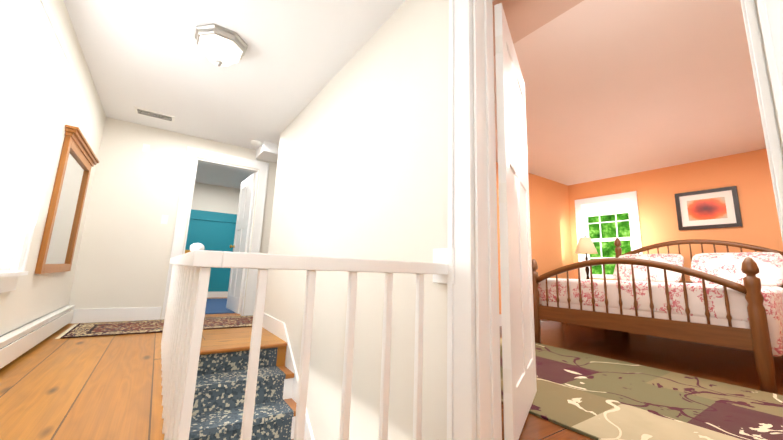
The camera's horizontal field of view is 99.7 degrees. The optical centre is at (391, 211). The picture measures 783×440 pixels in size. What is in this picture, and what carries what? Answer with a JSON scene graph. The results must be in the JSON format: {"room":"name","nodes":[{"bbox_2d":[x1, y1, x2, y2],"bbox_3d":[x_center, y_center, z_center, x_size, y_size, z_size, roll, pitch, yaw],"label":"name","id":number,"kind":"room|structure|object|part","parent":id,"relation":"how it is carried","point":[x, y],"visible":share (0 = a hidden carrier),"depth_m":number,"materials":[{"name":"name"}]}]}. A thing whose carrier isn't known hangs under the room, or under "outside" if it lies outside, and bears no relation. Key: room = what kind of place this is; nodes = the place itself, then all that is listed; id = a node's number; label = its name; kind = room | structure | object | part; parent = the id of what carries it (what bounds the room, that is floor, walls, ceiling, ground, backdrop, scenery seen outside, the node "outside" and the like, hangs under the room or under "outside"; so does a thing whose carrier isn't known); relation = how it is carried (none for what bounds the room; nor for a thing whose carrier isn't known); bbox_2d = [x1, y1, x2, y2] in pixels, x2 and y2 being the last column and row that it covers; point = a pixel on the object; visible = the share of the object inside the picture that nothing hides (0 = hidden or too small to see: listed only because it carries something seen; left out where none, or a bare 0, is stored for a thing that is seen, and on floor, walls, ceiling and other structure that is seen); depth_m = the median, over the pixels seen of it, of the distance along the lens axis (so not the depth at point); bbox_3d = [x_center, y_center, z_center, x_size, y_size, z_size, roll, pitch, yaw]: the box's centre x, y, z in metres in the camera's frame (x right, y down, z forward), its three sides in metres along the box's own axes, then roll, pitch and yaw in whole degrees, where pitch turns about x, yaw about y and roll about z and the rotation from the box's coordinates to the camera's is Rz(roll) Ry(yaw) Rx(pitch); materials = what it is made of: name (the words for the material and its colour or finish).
{"room":"upstairs hallway landing","nodes":[
{"label":"upstairs hallway landing","id":0,"kind":"room"},
{"bbox_2d":[0,0,105,335],"bbox_3d":[-1.807,-0.350,1.283,0.120,2.390,6.290,9,-12,-34],"label":"wall","id":1,"kind":"structure","parent":0,"point":[31,297],"depth_m":2.60,"materials":[{"name":"white paint"}]},
{"bbox_2d":[0,0,71,292],"bbox_3d":[-2.109,-0.368,1.782,0.177,1.620,1.140,9,-12,-34],"label":"window","id":2,"kind":"structure","parent":1,"relation":"in","point":[27,152],"depth_m":2.09,"materials":[{"name":"white glass"}]},
{"bbox_2d":[0,305,74,368],"bbox_3d":[-1.757,0.731,1.126,0.065,0.188,5.934,9,-12,-34],"label":"baseboard heater","id":3,"kind":"object","parent":1,"relation":"attached to","point":[17,342],"visible":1,"depth_m":2.40,"materials":[{"name":"white metal"}]},
{"bbox_2d":[34,125,98,273],"bbox_3d":[-2.891,-0.039,2.992,0.079,1.165,1.120,9,-12,-34],"label":"mirror","id":4,"kind":"object","parent":1,"relation":"attached to","point":[78,160],"visible":1,"depth_m":2.88,"materials":[{"name":"brown wood"}]},
{"bbox_2d":[69,117,276,318],"bbox_3d":[-2.314,0.234,4.636,3.170,2.390,0.120,9,-12,-34],"label":"wall","id":5,"kind":"structure","parent":0,"point":[123,260],"depth_m":4.02,"materials":[{"name":"white paint"}]},
{"bbox_2d":[70,307,161,323],"bbox_3d":[-3.169,1.192,3.802,0.845,0.150,0.018,9,-12,-34],"label":"baseboard","id":6,"kind":"structure","parent":5,"relation":"attached to","point":[112,314],"depth_m":3.78,"materials":[{"name":"white wood"}]},
{"bbox_2d":[142,144,149,151],"bbox_3d":[-3.097,-0.798,4.170,0.070,0.100,0.005,9,-12,-34],"label":"switch plate","id":7,"kind":"object","parent":5,"relation":"attached to","point":[146,147],"depth_m":4.17,"materials":[{"name":"white plastic"}]},
{"bbox_2d":[161,215,168,223],"bbox_3d":[-2.872,0.105,4.183,0.070,0.115,0.012,9,-12,-34],"label":"switch plate","id":8,"kind":"object","parent":5,"relation":"attached to","point":[164,218],"depth_m":4.18,"materials":[{"name":"white plastic"}]},
{"bbox_2d":[161,146,268,319],"bbox_3d":[-2.378,0.307,4.580,1.064,2.222,0.184,9,-12,-34],"label":"door frame","id":9,"kind":"structure","parent":5,"relation":"attached to","point":[192,153],"depth_m":4.61,"materials":[{"name":"white wood"}]},
{"bbox_2d":[226,173,254,313],"bbox_3d":[-2.349,0.481,5.150,0.175,2.058,0.783,10,-13,-36],"label":"door","id":10,"kind":"structure","parent":5,"relation":"in","point":[235,289],"depth_m":5.09,"materials":[{"name":"white wood"}]},
{"bbox_3d":[-2.588,0.573,5.361,0.070,0.058,0.058,10,-13,-36],"label":"knob","id":11,"kind":"part","parent":10,"relation":"part of","materials":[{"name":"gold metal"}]},
{"bbox_2d":[191,182,239,213],"bbox_3d":[-3.942,0.612,7.068,3.840,2.390,0.120,9,-12,-34],"label":"wall","id":12,"kind":"structure","parent":0,"point":[214,198],"depth_m":7.19,"materials":[{"name":"white paint"}]},
{"bbox_2d":[185,209,236,291],"bbox_3d":[-3.906,0.834,6.963,3.600,1.680,0.035,9,-12,-34],"label":"wainscoting","id":13,"kind":"structure","parent":12,"relation":"attached to","point":[211,231],"depth_m":7.06,"materials":[{"name":"teal wood"}]},
{"bbox_2d":[207,292,227,297],"bbox_3d":[-3.940,1.720,6.809,3.600,0.120,0.025,9,-12,-34],"label":"baseboard","id":14,"kind":"structure","parent":12,"relation":"attached to","point":[216,294],"depth_m":6.97,"materials":[{"name":"white wood"}]},
{"bbox_2d":[64,0,405,188],"bbox_3d":[-1.299,-1.185,3.585,3.840,0.100,9.240,9,-12,-34],"label":"ceiling","id":15,"kind":"structure","parent":0,"point":[268,87],"depth_m":2.80,"materials":[{"name":"white paint"}]},
{"bbox_2d":[134,106,174,121],"bbox_3d":[-2.765,-1.128,3.865,0.380,0.016,0.180,9,-12,-34],"label":"ceiling vent","id":16,"kind":"object","parent":15,"relation":"in","point":[154,114],"visible":0.98,"depth_m":3.84,"materials":[{"name":"white plastic"}]},
{"bbox_2d":[195,24,247,66],"bbox_3d":[-1.318,-1.212,2.542,0.351,0.215,0.351,9,-12,-34],"label":"ceiling light fixture","id":17,"kind":"object","parent":15,"relation":"attached to","point":[219,46],"visible":1,"depth_m":2.46,"materials":[{"name":"white glass"}]},
{"bbox_2d":[251,140,261,145],"bbox_3d":[-1.898,-0.947,4.630,0.140,0.040,0.140,9,-12,-34],"label":"smoke detector","id":18,"kind":"object","parent":15,"relation":"attached to","point":[256,143],"visible":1,"depth_m":4.59,"materials":[{"name":"white plastic"}]},
{"bbox_2d":[256,141,278,162],"bbox_3d":[-1.402,-0.797,5.085,1.200,0.140,0.450,9,-12,-34],"label":"ceiling soffit","id":19,"kind":"structure","parent":0,"point":[267,151],"depth_m":4.68,"materials":[{"name":"white paint"}]},
{"bbox_2d":[0,297,782,439],"bbox_3d":[0.072,1.536,3.943,7.190,0.250,9.540,9,-12,-34],"label":"floor","id":20,"kind":"structure","parent":0,"point":[92,388],"depth_m":2.14,"materials":[{"name":"brown wood"}]},
{"bbox_2d":[60,315,252,338],"bbox_3d":[-2.038,1.331,3.958,2.650,0.010,0.840,9,-12,-34],"label":"rug","id":21,"kind":"object","parent":20,"relation":"on","point":[94,329],"visible":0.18,"depth_m":3.51,"materials":[{"name":"multicoloured carpet"}]},
{"bbox_2d":[55,324,77,338],"bbox_3d":[-3.140,1.160,3.211,0.035,0.004,0.820,9,-12,-34],"label":"fringe","id":22,"kind":"object","parent":21,"relation":"attached to","point":[65,332],"visible":0.71,"depth_m":3.14,"materials":[{"name":"beige fabric"}]},
{"bbox_2d":[161,250,224,439],"bbox_3d":[-1.233,0.625,1.889,0.090,0.725,2.495,9,-12,-34],"label":"newel post","id":23,"kind":"object","parent":20,"relation":"on","point":[184,318],"depth_m":1.11,"materials":[{"name":"white wood"}]},
{"bbox_2d":[190,243,204,250],"bbox_3d":[-1.793,0.721,2.956,0.130,0.875,0.130,9,-12,-34],"label":"balustrade railing","id":24,"kind":"object","parent":20,"relation":"on","point":[196,246],"visible":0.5,"depth_m":2.98,"materials":[{"name":"white"}]},
{"bbox_2d":[205,298,234,313],"bbox_3d":[-2.916,1.609,5.682,2.400,0.009,2.250,9,-12,-34],"label":"rug","id":25,"kind":"object","parent":20,"relation":"on","point":[215,306],"visible":0.29,"depth_m":5.29,"materials":[{"name":"blue carpet"}]},
{"bbox_2d":[200,343,286,354],"bbox_3d":[-1.331,1.164,2.775,0.910,0.031,0.030,9,-12,-34],"label":"stair nosing","id":26,"kind":"object","parent":20,"relation":"attached to","point":[216,351],"depth_m":2.78,"materials":[{"name":"brown wood"}]},
{"bbox_2d":[221,248,454,439],"bbox_3d":[-0.135,0.505,1.197,0.911,0.795,0.090,9,-12,-34],"label":"balustrade railing","id":27,"kind":"object","parent":20,"relation":"on","point":[262,262],"depth_m":1.15,"materials":[{"name":"white wood"}]},
{"bbox_2d":[500,338,782,439],"bbox_3d":[1.559,1.080,1.855,1.630,0.011,3.300,9,-12,-34],"label":"bedroom rug","id":28,"kind":"object","parent":20,"relation":"on","point":[594,397],"visible":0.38,"depth_m":1.84,"materials":[{"name":"carpet"}]},
{"bbox_2d":[532,237,782,392],"bbox_3d":[2.906,0.780,3.531,2.260,1.290,1.780,9,-12,-34],"label":"bed","id":29,"kind":"object","parent":20,"relation":"on","point":[732,299],"visible":0.98,"depth_m":2.79,"materials":[{"name":"brown wood"}]},
{"bbox_3d":[2.013,0.728,2.912,0.036,0.630,1.578,9,-12,-34],"label":"footboard","id":30,"kind":"part","parent":29,"relation":"part of","materials":[{"name":"brown wood"}]},
{"bbox_2d":[613,253,683,283],"bbox_3d":[3.388,0.750,4.385,0.170,0.460,0.740,49,-31,-19],"label":"pillow","id":31,"kind":"object","parent":29,"relation":"on","point":[640,272],"depth_m":4.29,"materials":[{"name":"white fabric"}]},
{"bbox_2d":[536,278,782,356],"bbox_3d":[2.688,0.955,3.350,1.585,0.465,1.780,9,-12,-34],"label":"comforter","id":32,"kind":"object","parent":29,"relation":"on","point":[773,295],"depth_m":2.65,"materials":[{"name":"fabric"}]},
{"bbox_2d":[689,252,782,287],"bbox_3d":[3.856,0.647,3.719,0.170,0.460,0.740,49,-31,-19],"label":"pillow","id":33,"kind":"object","parent":29,"relation":"on","point":[727,266],"depth_m":3.66,"materials":[{"name":"white fabric"}]},
{"bbox_3d":[3.076,1.410,5.111,0.650,0.620,0.630,9,-12,-34],"label":"nightstand","id":34,"kind":"object","parent":20,"relation":"on","visible":0},
{"bbox_2d":[575,236,597,278],"bbox_3d":[3.079,0.745,5.216,0.320,0.724,0.320,9,-12,-34],"label":"lamp","id":35,"kind":"object","parent":34,"relation":"on","point":[585,245],"visible":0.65,"depth_m":5.17,"materials":[{"name":"beige fabric"}]},
{"bbox_2d":[264,0,782,439],"bbox_3d":[0.029,1.021,1.763,0.120,4.790,5.320,9,-12,-34],"label":"wall","id":36,"kind":"structure","parent":0,"point":[362,168],"depth_m":2.08,"materials":[{"name":"white paint"}]},
{"bbox_2d":[262,313,313,439],"bbox_3d":[-0.484,2.300,2.098,0.018,2.744,3.870,9,-12,-34],"label":"trim","id":37,"kind":"structure","parent":36,"relation":"attached to","point":[274,326],"depth_m":2.98,"materials":[{"name":"white wood"}]},
{"bbox_2d":[494,3,536,439],"bbox_3d":[0.689,0.020,1.808,0.035,1.998,0.803,-4,-12,29],"label":"bedroom door","id":38,"kind":"structure","parent":36,"relation":"in","point":[519,360],"depth_m":1.61,"materials":[{"name":"white wood"}]},
{"bbox_2d":[447,0,782,439],"bbox_3d":[0.655,-0.186,1.118,0.184,2.180,1.125,9,-12,-34],"label":"door frame","id":39,"kind":"structure","parent":36,"relation":"attached to","point":[471,350],"depth_m":1.38,"materials":[{"name":"white wood"}]},
{"bbox_2d":[496,162,575,313],"bbox_3d":[1.248,0.385,4.577,4.850,2.320,0.120,9,-12,-34],"label":"wall","id":40,"kind":"structure","parent":0,"point":[553,230],"depth_m":5.48,"materials":[{"name":"orange paint"}]},
{"bbox_2d":[499,314,545,325],"bbox_3d":[1.204,1.435,4.291,4.730,0.150,0.030,9,-12,-34],"label":"baseboard","id":41,"kind":"structure","parent":40,"relation":"attached to","point":[500,320],"depth_m":4.44,"materials":[{"name":"white"}]},
{"bbox_2d":[492,0,583,55],"bbox_3d":[0.836,-1.227,1.821,0.690,0.150,4.290,9,-12,-34],"label":"ceiling slope","id":42,"kind":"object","parent":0,"point":[524,18],"depth_m":2.04,"materials":[{"name":"paint"}]},
{"bbox_2d":[494,0,765,185],"bbox_3d":[2.547,-1.082,3.000,4.850,0.100,4.530,9,-12,-34],"label":"ceiling","id":43,"kind":"structure","parent":0,"point":[614,88],"depth_m":2.88,"materials":[{"name":"white paint"}]},
{"bbox_2d":[568,149,782,281],"bbox_3d":[4.447,0.413,4.103,0.120,2.320,4.290,9,-12,-34],"label":"wall","id":44,"kind":"structure","parent":0,"point":[656,189],"depth_m":4.51,"materials":[{"name":"orange paint"}]},
{"bbox_2d":[575,191,642,279],"bbox_3d":[3.531,0.483,5.383,0.180,1.490,0.970,9,-12,-34],"label":"window","id":45,"kind":"structure","parent":44,"relation":"in","point":[582,226],"depth_m":5.41,"materials":[{"name":"white wood"}]},
{"bbox_2d":[582,200,629,216],"bbox_3d":[3.538,-0.037,5.468,0.028,0.205,0.700,9,-12,-34],"label":"window blind","id":46,"kind":"object","parent":45,"relation":"attached to","point":[610,208],"visible":0.93,"depth_m":5.44,"materials":[{"name":"white fabric"}]},
{"bbox_2d":[674,186,742,229],"bbox_3d":[4.210,-0.027,4.417,0.028,0.520,0.620,9,-12,-34],"label":"picture frame","id":47,"kind":"object","parent":44,"relation":"attached to","point":[712,208],"visible":0.98,"depth_m":4.39,"materials":[{"name":"black wood"}]},
{"bbox_3d":[-0.228,3.301,0.669,1.170,0.100,4.410,9,-12,-34],"label":"floor","id":48,"kind":"structure","parent":0,"visible":0},
{"bbox_2d":[283,378,295,438],"bbox_3d":[-0.590,2.387,1.397,0.910,2.410,2.805,9,-12,-34],"label":"stair riser","id":49,"kind":"object","parent":48,"relation":"on","point":[288,389],"depth_m":2.75,"materials":[{"name":"white wood"}]},
{"bbox_2d":[277,366,296,439],"bbox_3d":[-0.574,2.142,1.431,0.910,1.985,2.830,9,-12,-34],"label":"stair","id":50,"kind":"structure","parent":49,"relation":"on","point":[291,402],"depth_m":2.74,"materials":[{"name":"brown wood"}]},
{"bbox_2d":[195,347,285,390],"bbox_3d":[-1.274,1.257,2.641,0.780,0.195,0.288,9,-12,-34],"label":"area rug","id":51,"kind":"object","parent":50,"relation":"on","point":[228,369],"depth_m":2.71,"materials":[{"name":"blue carpet"}]},
{"bbox_2d":[189,379,293,438],"bbox_3d":[-1.136,1.417,2.400,0.780,0.195,0.288,9,-12,-34],"label":"area rug","id":52,"kind":"object","parent":50,"relation":"on","point":[218,402],"depth_m":2.45,"materials":[{"name":"blue carpet"}]},
{"bbox_2d":[189,415,293,439],"bbox_3d":[-0.997,1.577,2.158,0.780,0.195,0.288,9,-12,-34],"label":"area rug","id":53,"kind":"object","parent":50,"relation":"on","point":[272,429],"depth_m":2.38,"materials":[{"name":"blue carpet"}]},
{"label":"outside","id":54,"kind":"structure","parent":0,"visible":0},
{"bbox_2d":[588,213,630,274],"bbox_3d":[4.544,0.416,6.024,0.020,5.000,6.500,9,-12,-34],"label":"foliage","id":55,"kind":"object","parent":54,"point":[608,230],"depth_m":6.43,"materials":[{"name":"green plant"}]}
]}

